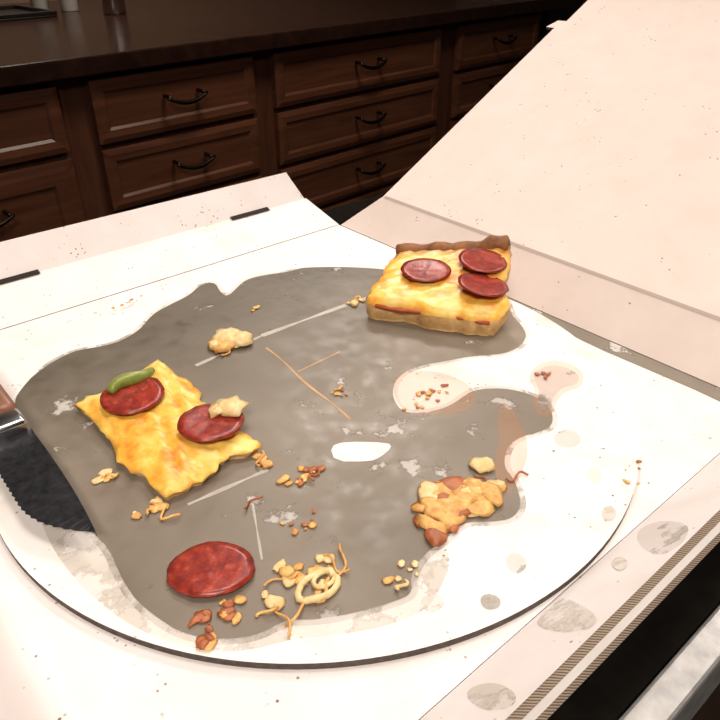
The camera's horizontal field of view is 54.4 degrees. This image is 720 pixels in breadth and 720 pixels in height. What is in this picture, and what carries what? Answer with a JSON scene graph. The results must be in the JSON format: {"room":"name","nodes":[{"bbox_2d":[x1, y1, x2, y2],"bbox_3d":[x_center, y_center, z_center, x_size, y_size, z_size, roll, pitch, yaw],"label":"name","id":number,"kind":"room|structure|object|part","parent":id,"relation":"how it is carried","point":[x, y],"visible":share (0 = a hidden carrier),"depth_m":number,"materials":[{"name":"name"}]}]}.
{"room":"kitchen","nodes":[
{"label":"kitchen","id":0,"kind":"room"},
{"bbox_2d":[0,0,52,3],"bbox_3d":[-1.556,-1.473,2.221,0.100,2.500,6.200,27,41,37],"label":"wall","id":1,"kind":"structure","parent":0,"point":[1,1],"depth_m":2.57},
{"bbox_3d":[0.434,0.650,1.245,5.660,0.100,6.200,27,41,37],"label":"floor","id":2,"kind":"structure","parent":0,"visible":0},
{"bbox_2d":[0,0,586,241],"bbox_3d":[-0.748,-0.680,2.427,1.383,0.924,4.620,27,41,37],"label":"base cabinet","id":3,"kind":"object","parent":2,"relation":"on","point":[158,101],"visible":0.44,"depth_m":1.92,"materials":[{"name":"brown wood"}]},
{"bbox_2d":[0,0,586,88],"bbox_3d":[-0.756,-1.059,2.198,1.368,0.040,4.620,27,41,37],"label":"countertop","id":4,"kind":"structure","parent":3,"relation":"on","point":[86,41],"depth_m":1.95,"materials":[{"name":"stone"}]},
{"bbox_2d":[0,4,57,21],"bbox_3d":[-1.182,-1.050,2.133,0.300,0.018,0.400,27,41,37],"label":"serving tray","id":5,"kind":"object","parent":4,"relation":"on","point":[13,12],"visible":1,"depth_m":2.15,"materials":[{"name":"black metal"}]},
{"bbox_2d":[29,0,48,8],"bbox_3d":[-1.073,-1.216,2.330,0.069,0.091,0.069,-25,39,-33],"label":"paper cup","id":6,"kind":"object","parent":4,"relation":"on","point":[44,4],"visible":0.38,"depth_m":2.32,"materials":[{"name":"white paper"}]},
{"bbox_2d":[58,0,78,11],"bbox_3d":[-0.962,-1.196,2.296,0.069,0.091,0.069,-25,39,-33],"label":"paper cup","id":7,"kind":"object","parent":4,"relation":"on","point":[65,5],"visible":1,"depth_m":2.29,"materials":[{"name":"white paper"}]},
{"bbox_2d":[101,0,125,14],"bbox_3d":[-0.782,-1.164,2.195,0.072,0.141,0.072,-25,39,-33],"label":"steel canister","id":8,"kind":"object","parent":4,"relation":"on","point":[109,7],"visible":1,"depth_m":2.20,"materials":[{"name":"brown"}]},
{"bbox_2d":[323,193,719,719],"bbox_3d":[0.073,0.365,0.740,1.700,0.920,0.498,-25,39,-33],"label":"kitchen island","id":9,"kind":"object","parent":2,"relation":"on","point":[667,667],"visible":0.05,"depth_m":0.27,"materials":[{"name":"brown wood"}]},
{"bbox_2d":[0,0,719,719],"bbox_3d":[0.092,-0.158,0.466,0.790,0.260,0.502,-25,39,-33],"label":"pizza box","id":10,"kind":"object","parent":9,"relation":"on","point":[597,155],"visible":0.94,"depth_m":0.50,"materials":[{"name":"white cardboard"}]},
{"bbox_2d":[0,384,96,534],"bbox_3d":[-0.192,0.036,0.372,0.024,0.019,0.218,-24,39,-33],"label":"knife","id":11,"kind":"object","parent":10,"relation":"in","point":[30,473],"visible":1,"depth_m":0.34,"materials":[{"name":"metal"}]},
{"bbox_2d":[95,295,142,312],"bbox_3d":[-0.174,-0.041,0.511,0.006,0.001,0.039,26,40,36],"label":"crumb","id":12,"kind":"object","parent":10,"relation":"on","point":[140,295],"visible":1,"depth_m":0.51,"materials":[{"name":"beige food"}]},
{"bbox_2d":[0,266,639,669],"bbox_3d":[-0.024,0.020,0.416,0.360,0.004,0.360,-25,39,-33],"label":"board","id":13,"kind":"object","parent":10,"relation":"on","point":[574,431],"visible":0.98,"depth_m":0.35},
{"bbox_2d":[91,468,118,483],"bbox_3d":[-0.128,0.058,0.350,0.013,0.003,0.012,-25,39,-33],"label":"crumb","id":14,"kind":"object","parent":13,"relation":"on","point":[105,475],"visible":1,"depth_m":0.35,"materials":[{"name":"yellow food"}]},
{"bbox_2d":[131,496,180,520],"bbox_3d":[-0.096,0.072,0.328,0.018,0.003,0.021,-25,39,-33],"label":"crumb","id":15,"kind":"object","parent":13,"relation":"on","point":[157,505],"visible":1,"depth_m":0.33,"materials":[{"name":"yellow food"}]},
{"bbox_2d":[74,360,261,499],"bbox_3d":[-0.107,0.028,0.383,0.072,0.019,0.119,-25,39,-33],"label":"pizza slice","id":16,"kind":"object","parent":13,"relation":"on","point":[158,427],"visible":1,"depth_m":0.37,"materials":[{"name":"yellow food"}]},
{"bbox_2d":[166,541,254,597],"bbox_3d":[-0.064,0.089,0.298,0.037,0.004,0.030,-9,33,-13],"label":"slice","id":17,"kind":"object","parent":13,"relation":"on","point":[210,569],"visible":1,"depth_m":0.30,"materials":[{"name":"red food"}]},
{"bbox_2d":[188,595,246,650],"bbox_3d":[-0.056,0.103,0.278,0.027,0.002,0.019,-25,39,-33],"label":"crumb","id":18,"kind":"object","parent":13,"relation":"on","point":[206,642],"visible":1,"depth_m":0.28,"materials":[{"name":"brown food"}]},
{"bbox_2d":[208,327,252,355],"bbox_3d":[-0.087,-0.014,0.461,0.029,0.008,0.028,-25,39,-33],"label":"clump","id":19,"kind":"object","parent":13,"relation":"on","point":[224,340],"visible":1,"depth_m":0.46,"materials":[{"name":"beige food"}]},
{"bbox_2d":[42,522,448,650],"label":"stain","id":20,"kind":"object","parent":13,"relation":"on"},
{"bbox_2d":[252,450,273,467],"bbox_3d":[-0.051,0.051,0.360,0.009,0.003,0.015,-25,39,-33],"label":"clump","id":21,"kind":"object","parent":13,"relation":"on","point":[261,458],"visible":1,"depth_m":0.36,"materials":[{"name":"orange food"}]},
{"bbox_2d":[244,465,325,508],"bbox_3d":[-0.037,0.061,0.344,0.049,0.003,0.015,-25,39,-33],"label":"crumbs","id":22,"kind":"object","parent":13,"relation":"on","point":[311,470],"visible":1,"depth_m":0.35,"materials":[{"name":"orange food"}]},
{"bbox_2d":[280,509,316,534],"bbox_3d":[-0.027,0.075,0.323,0.018,0.001,0.012,-16,35,-23],"label":"crumb","id":23,"kind":"object","parent":13,"relation":"on","point":[312,524],"visible":1,"depth_m":0.32,"materials":[{"name":"orange food"}]},
{"bbox_2d":[255,543,349,637],"bbox_3d":[-0.025,0.092,0.294,0.030,0.003,0.050,20,37,29],"label":"clump","id":24,"kind":"object","parent":13,"relation":"on","point":[290,575],"visible":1,"depth_m":0.29,"materials":[{"name":"yellow food"}]},
{"bbox_2d":[294,567,340,604],"bbox_3d":[-0.018,0.094,0.290,0.022,0.004,0.016,-25,39,-33],"label":"onion ring","id":25,"kind":"object","parent":13,"relation":"on","point":[313,576],"visible":1,"depth_m":0.29,"materials":[{"name":"beige food"}]},
{"bbox_2d":[331,385,347,396],"bbox_3d":[-0.013,0.018,0.414,0.009,0.001,0.012,-11,33,-16],"label":"crumb","id":26,"kind":"object","parent":13,"relation":"on","point":[340,386],"visible":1,"depth_m":0.41,"materials":[{"name":"food"}]},
{"bbox_2d":[346,295,365,306],"bbox_3d":[-0.003,-0.043,0.511,0.014,0.003,0.010,-25,39,-33],"label":"crumb","id":27,"kind":"object","parent":13,"relation":"on","point":[354,303],"visible":0.99,"depth_m":0.51,"materials":[{"name":"beige food"}]},
{"bbox_2d":[381,559,418,590],"bbox_3d":[0.018,0.090,0.296,0.012,0.003,0.019,20,37,30],"label":"crumb","id":28,"kind":"object","parent":13,"relation":"on","point":[401,563],"visible":1,"depth_m":0.29,"materials":[{"name":"beige food"}]},
{"bbox_2d":[402,384,448,409],"bbox_3d":[0.039,0.022,0.408,0.039,0.001,0.016,-25,39,-33],"label":"crumb","id":29,"kind":"object","parent":13,"relation":"on","point":[418,393],"visible":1,"depth_m":0.41,"materials":[{"name":"food"}]},
{"bbox_2d":[366,235,511,335],"bbox_3d":[0.060,-0.059,0.500,0.099,0.041,0.090,8,33,13],"label":"pizza slice","id":30,"kind":"object","parent":13,"relation":"on","point":[460,287],"visible":1,"depth_m":0.48,"materials":[{"name":"yellow food"}]},
{"bbox_2d":[423,524,459,545],"bbox_3d":[0.037,0.077,0.317,0.021,0.003,0.012,-25,39,-33],"label":"crumb","id":31,"kind":"object","parent":13,"relation":"on","point":[435,537],"visible":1,"depth_m":0.31,"materials":[{"name":"brown food"}]},
{"bbox_2d":[411,457,528,533],"bbox_3d":[0.051,0.063,0.339,0.068,0.004,0.037,-25,39,-33],"label":"clump","id":32,"kind":"object","parent":13,"relation":"on","point":[446,502],"visible":1,"depth_m":0.33,"materials":[{"name":"yellow food"}]},
{"bbox_2d":[481,594,500,609],"bbox_3d":[0.053,0.099,0.285,0.008,0.001,0.008,-25,39,-33],"label":"stain","id":33,"kind":"object","parent":13,"relation":"on","point":[490,601],"depth_m":0.29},
{"bbox_2d":[517,565,525,572],"bbox_3d":[0.067,0.088,0.303,0.011,0.001,0.010,-25,39,-33],"label":"stain","id":34,"kind":"object","parent":13,"relation":"on","point":[522,568],"depth_m":0.30,"materials":[{"name":"beige"}]},
{"bbox_2d":[534,371,551,378],"bbox_3d":[0.113,0.008,0.429,0.009,0.001,0.009,-25,39,-33],"label":"crumb","id":35,"kind":"object","parent":13,"relation":"on","point":[542,372],"visible":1,"depth_m":0.43,"materials":[{"name":"brown food"}]},
{"bbox_2d":[538,371,572,409],"bbox_3d":[0.113,0.015,0.419,0.049,0.001,0.029,-25,39,-33],"label":"stain","id":36,"kind":"object","parent":13,"relation":"on","point":[540,402],"depth_m":0.40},
{"bbox_2d":[602,506,615,519],"bbox_3d":[0.117,0.072,0.328,0.010,0.001,0.007,-25,39,-33],"label":"stain","id":37,"kind":"object","parent":13,"relation":"on","point":[608,515],"depth_m":0.33,"materials":[{"name":"beige"}]},
{"bbox_2d":[622,460,649,484],"bbox_3d":[0.137,0.056,0.352,0.013,0.001,0.020,3,32,6],"label":"crumb","id":38,"kind":"object","parent":13,"relation":"on","point":[637,461],"visible":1,"depth_m":0.35,"materials":[{"name":"food"}]},
{"bbox_2d":[467,683,515,709],"bbox_3d":[0.044,0.113,0.236,0.013,0.020,0.020,-25,39,-33],"label":"stain","id":39,"kind":"object","parent":10,"relation":"on","point":[480,696],"depth_m":0.24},
{"bbox_3d":[0.284,-0.229,0.550,0.356,0.230,0.415,-25,39,-33],"label":"lid","id":40,"kind":"part","parent":10,"relation":"part of","materials":[{"name":"white cardboard"}]},
{"bbox_2d":[537,598,595,631],"bbox_3d":[0.081,0.097,0.267,0.025,0.024,0.024,-25,39,-33],"label":"stain","id":41,"kind":"object","parent":10,"relation":"on","point":[554,614],"depth_m":0.27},
{"bbox_2d":[612,557,627,569],"bbox_3d":[0.108,0.085,0.292,0.012,0.009,0.009,-25,39,-33],"label":"stain","id":42,"kind":"object","parent":10,"relation":"on","point":[618,563],"depth_m":0.29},
{"bbox_2d":[651,524,687,553],"bbox_3d":[0.128,0.075,0.299,0.034,0.024,0.025,-25,39,-33],"label":"stain","id":43,"kind":"object","parent":10,"relation":"on","point":[665,538],"depth_m":0.29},
{"bbox_3d":[0.228,0.083,0.349,1.700,0.032,0.013,-25,39,-33],"label":"steel trim","id":44,"kind":"part","parent":9,"relation":"part of","materials":[{"name":"silver metal"}]},
{"bbox_2d":[539,5,581,41],"bbox_3d":[0.477,-1.327,3.496,1.376,0.884,0.600,27,41,37],"label":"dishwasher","id":45,"kind":"object","parent":2,"relation":"on","point":[549,17],"visible":0.02,"depth_m":2.74,"materials":[{"name":"black"}]}
]}

